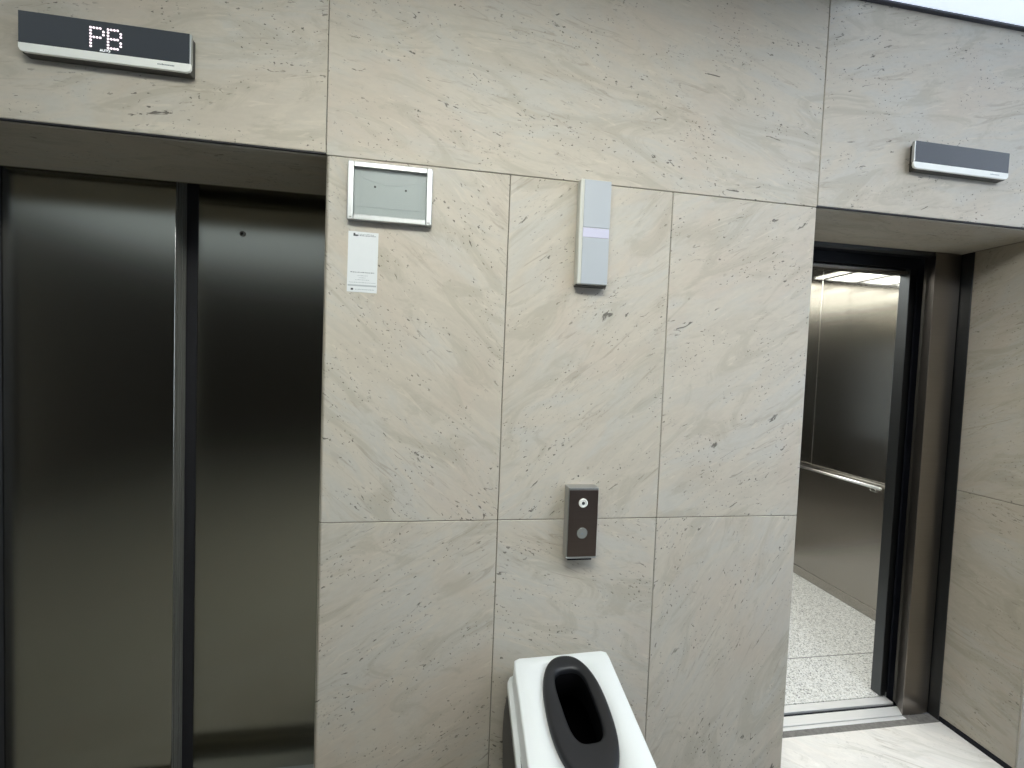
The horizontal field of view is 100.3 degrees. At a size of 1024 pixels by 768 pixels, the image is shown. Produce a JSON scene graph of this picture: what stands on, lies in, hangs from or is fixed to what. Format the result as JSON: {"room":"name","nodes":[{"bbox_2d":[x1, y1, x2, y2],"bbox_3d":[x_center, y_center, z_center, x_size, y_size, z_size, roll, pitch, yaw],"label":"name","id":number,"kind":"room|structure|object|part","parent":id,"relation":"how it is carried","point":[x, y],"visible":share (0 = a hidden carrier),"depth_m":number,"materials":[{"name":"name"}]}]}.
{"room":"elevator lobby","nodes":[
{"label":"elevator lobby","id":0,"kind":"room"},
{"bbox_2d":[0,0,1023,767],"bbox_3d":[0.127,0.016,1.493,8.500,2.915,0.312,2,2,-9],"label":"wall","id":1,"kind":"structure","parent":0,"point":[462,397],"depth_m":1.35,"materials":[{"name":"beige stone"}]},
{"bbox_2d":[18,10,194,78],"bbox_3d":[-1.039,-0.875,1.107,0.392,0.100,0.030,2,2,-9],"label":"indicator","id":2,"kind":"object","parent":1,"relation":"attached to","point":[41,36],"visible":1,"depth_m":1.09,"materials":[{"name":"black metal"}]},
{"bbox_3d":[-0.846,-0.880,1.126,0.004,0.076,0.010,2,2,-9],"label":"trim","id":3,"kind":"part","parent":2,"relation":"part of","materials":[{"name":"metal"}]},
{"bbox_2d":[0,165,325,767],"bbox_3d":[-1.377,0.370,1.531,1.620,2.270,0.198,2,2,-9],"label":"elevator door","id":4,"kind":"structure","parent":1,"relation":"in","point":[161,341],"depth_m":1.51,"materials":[{"name":"metal"}]},
{"bbox_3d":[-1.460,0.374,1.478,0.532,2.220,0.022,2,2,-9],"label":"door panel","id":5,"kind":"part","parent":4,"relation":"part of","materials":[{"name":"metal"}]},
{"bbox_3d":[-0.892,0.390,1.635,0.569,2.220,0.022,2,2,-9],"label":"door panel","id":6,"kind":"part","parent":4,"relation":"part of","materials":[{"name":"metal"}]},
{"bbox_3d":[-1.402,1.498,1.550,1.490,0.015,0.148,2,2,-9],"label":"sill","id":7,"kind":"part","parent":4,"relation":"part of","materials":[{"name":"grey metal"}]},
{"bbox_2d":[347,231,378,293],"bbox_3d":[-0.432,-0.352,1.235,0.084,0.174,0.002,2,2,-9],"label":"card","id":8,"kind":"object","parent":1,"relation":"attached to","point":[362,263],"visible":1,"depth_m":1.23,"materials":[{"name":"white paper"}]},
{"bbox_2d":[348,275,375,290],"bbox_3d":[-0.434,-0.293,1.236,0.080,0.042,0.001,2,2,-9],"label":"print","id":9,"kind":"object","parent":8,"relation":"attached to","point":[355,282],"depth_m":1.24},
{"bbox_2d":[347,160,432,227],"bbox_3d":[-0.349,-0.545,1.229,0.235,0.164,0.021,2,2,-9],"label":"notice board","id":10,"kind":"object","parent":1,"relation":"attached to","point":[379,193],"visible":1,"depth_m":1.23,"materials":[{"name":"metal"}]},
{"bbox_2d":[563,484,598,559],"bbox_3d":[0.216,0.436,1.343,0.097,0.230,0.047,2,2,-9],"label":"station","id":11,"kind":"object","parent":1,"relation":"attached to","point":[581,500],"visible":1,"depth_m":1.32,"materials":[{"name":"metal"}]},
{"bbox_2d":[579,498,587,507],"bbox_3d":[0.220,0.368,1.320,0.028,0.028,0.006,2,2,-9],"label":"switch","id":12,"kind":"object","parent":11,"relation":"attached to","point":[583,502],"depth_m":1.32,"materials":[{"name":"silver metal"}]},
{"bbox_2d":[574,179,611,288],"bbox_3d":[0.248,-0.460,1.315,0.098,0.320,0.036,2,2,-9],"label":"emergency light","id":13,"kind":"object","parent":1,"relation":"attached to","point":[594,196],"visible":1,"depth_m":1.30,"materials":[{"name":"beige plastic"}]},
{"bbox_2d":[784,261,916,714],"bbox_3d":[1.336,0.289,2.726,2.115,2.450,1.614,2,2,-9],"label":"car","id":14,"kind":"object","parent":1,"relation":"attached to","point":[861,317],"visible":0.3,"depth_m":2.80,"materials":[{"name":"metal"}]},
{"bbox_3d":[2.269,-0.142,3.411,0.006,1.470,0.401,2,2,-9],"label":"panel","id":15,"kind":"part","parent":14,"relation":"part of","materials":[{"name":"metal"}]},
{"bbox_3d":[2.288,1.469,2.933,0.007,0.066,1.508,2,2,-9],"label":"kick plate","id":16,"kind":"part","parent":14,"relation":"part of","materials":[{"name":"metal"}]},
{"bbox_3d":[1.410,1.510,1.994,0.820,0.011,0.040,2,2,-9],"label":"sill","id":17,"kind":"part","parent":14,"relation":"part of","materials":[{"name":"metal"}]},
{"bbox_3d":[2.306,1.026,2.912,0.006,0.814,1.498,2,2,-9],"label":"panel","id":18,"kind":"part","parent":14,"relation":"part of","materials":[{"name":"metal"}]},
{"bbox_3d":[2.249,0.641,3.097,0.020,0.020,0.861,2,2,-9],"label":"handrail","id":19,"kind":"part","parent":14,"relation":"part of","materials":[{"name":"silver metal"}]},
{"bbox_3d":[2.342,-0.121,2.922,0.006,1.470,0.577,2,2,-9],"label":"panel","id":20,"kind":"part","parent":14,"relation":"part of","materials":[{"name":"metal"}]},
{"bbox_2d":[782,241,974,737],"bbox_3d":[1.454,0.501,1.896,2.326,2.257,0.160,2,2,-9],"label":"door frame","id":21,"kind":"structure","parent":1,"relation":"attached to","point":[944,281],"depth_m":1.94,"materials":[{"name":"metal"}]},
{"bbox_3d":[1.414,1.513,1.918,0.846,0.011,0.071,2,2,-9],"label":"sill","id":22,"kind":"part","parent":21,"relation":"part of","materials":[{"name":"metal"}]},
{"bbox_2d":[860,0,1023,31],"bbox_3d":[2.737,-1.254,1.667,3.372,0.032,0.016,2,2,-9],"label":"trim","id":23,"kind":"structure","parent":1,"relation":"attached to","point":[891,3],"depth_m":1.48,"materials":[{"name":"black metal"}]},
{"bbox_2d":[909,140,1009,182],"bbox_3d":[1.569,-0.779,1.502,0.397,0.094,0.030,2,2,-9],"label":"indicator","id":24,"kind":"object","parent":1,"relation":"attached to","point":[929,158],"visible":1,"depth_m":1.49,"materials":[{"name":"silver metal"}]},
{"bbox_3d":[1.376,-0.796,1.463,0.004,0.069,0.010,2,2,-9],"label":"trim","id":25,"kind":"part","parent":24,"relation":"part of","materials":[{"name":"metal"}]},
{"bbox_2d":[939,716,1011,767],"bbox_3d":[1.958,1.522,1.820,0.007,0.021,0.278,2,2,-9],"label":"baseboard","id":26,"kind":"structure","parent":1,"relation":"attached to","point":[999,761],"depth_m":1.81,"materials":[{"name":"black metal"}]},
{"bbox_2d":[781,722,1003,767],"bbox_3d":[0.507,1.636,-1.362,8.500,0.080,6.220,2,2,-9],"label":"floor","id":27,"kind":"structure","parent":0,"point":[927,745],"depth_m":1.77,"materials":[{"name":"stone"}]},
{"bbox_2d":[503,651,656,767],"bbox_3d":[0.158,1.157,1.122,0.346,0.666,0.466,2,2,-5],"label":"waste bin","id":28,"kind":"object","parent":27,"relation":"on","point":[574,710],"visible":1,"depth_m":1.13,"materials":[{"name":"white plastic"}]},
{"bbox_3d":[0.641,-1.248,-1.625,8.500,0.080,5.904,2,2,-9],"label":"ceiling","id":29,"kind":"structure","parent":0,"visible":0},
{"bbox_2d":[892,0,1023,25],"bbox_3d":[2.633,-1.226,1.034,2.965,0.010,1.207,2,2,-9],"label":"ceiling panel","id":30,"kind":"object","parent":29,"relation":"attached to","point":[1007,11],"visible":1,"depth_m":1.45,"materials":[{"name":"white"}]}
]}

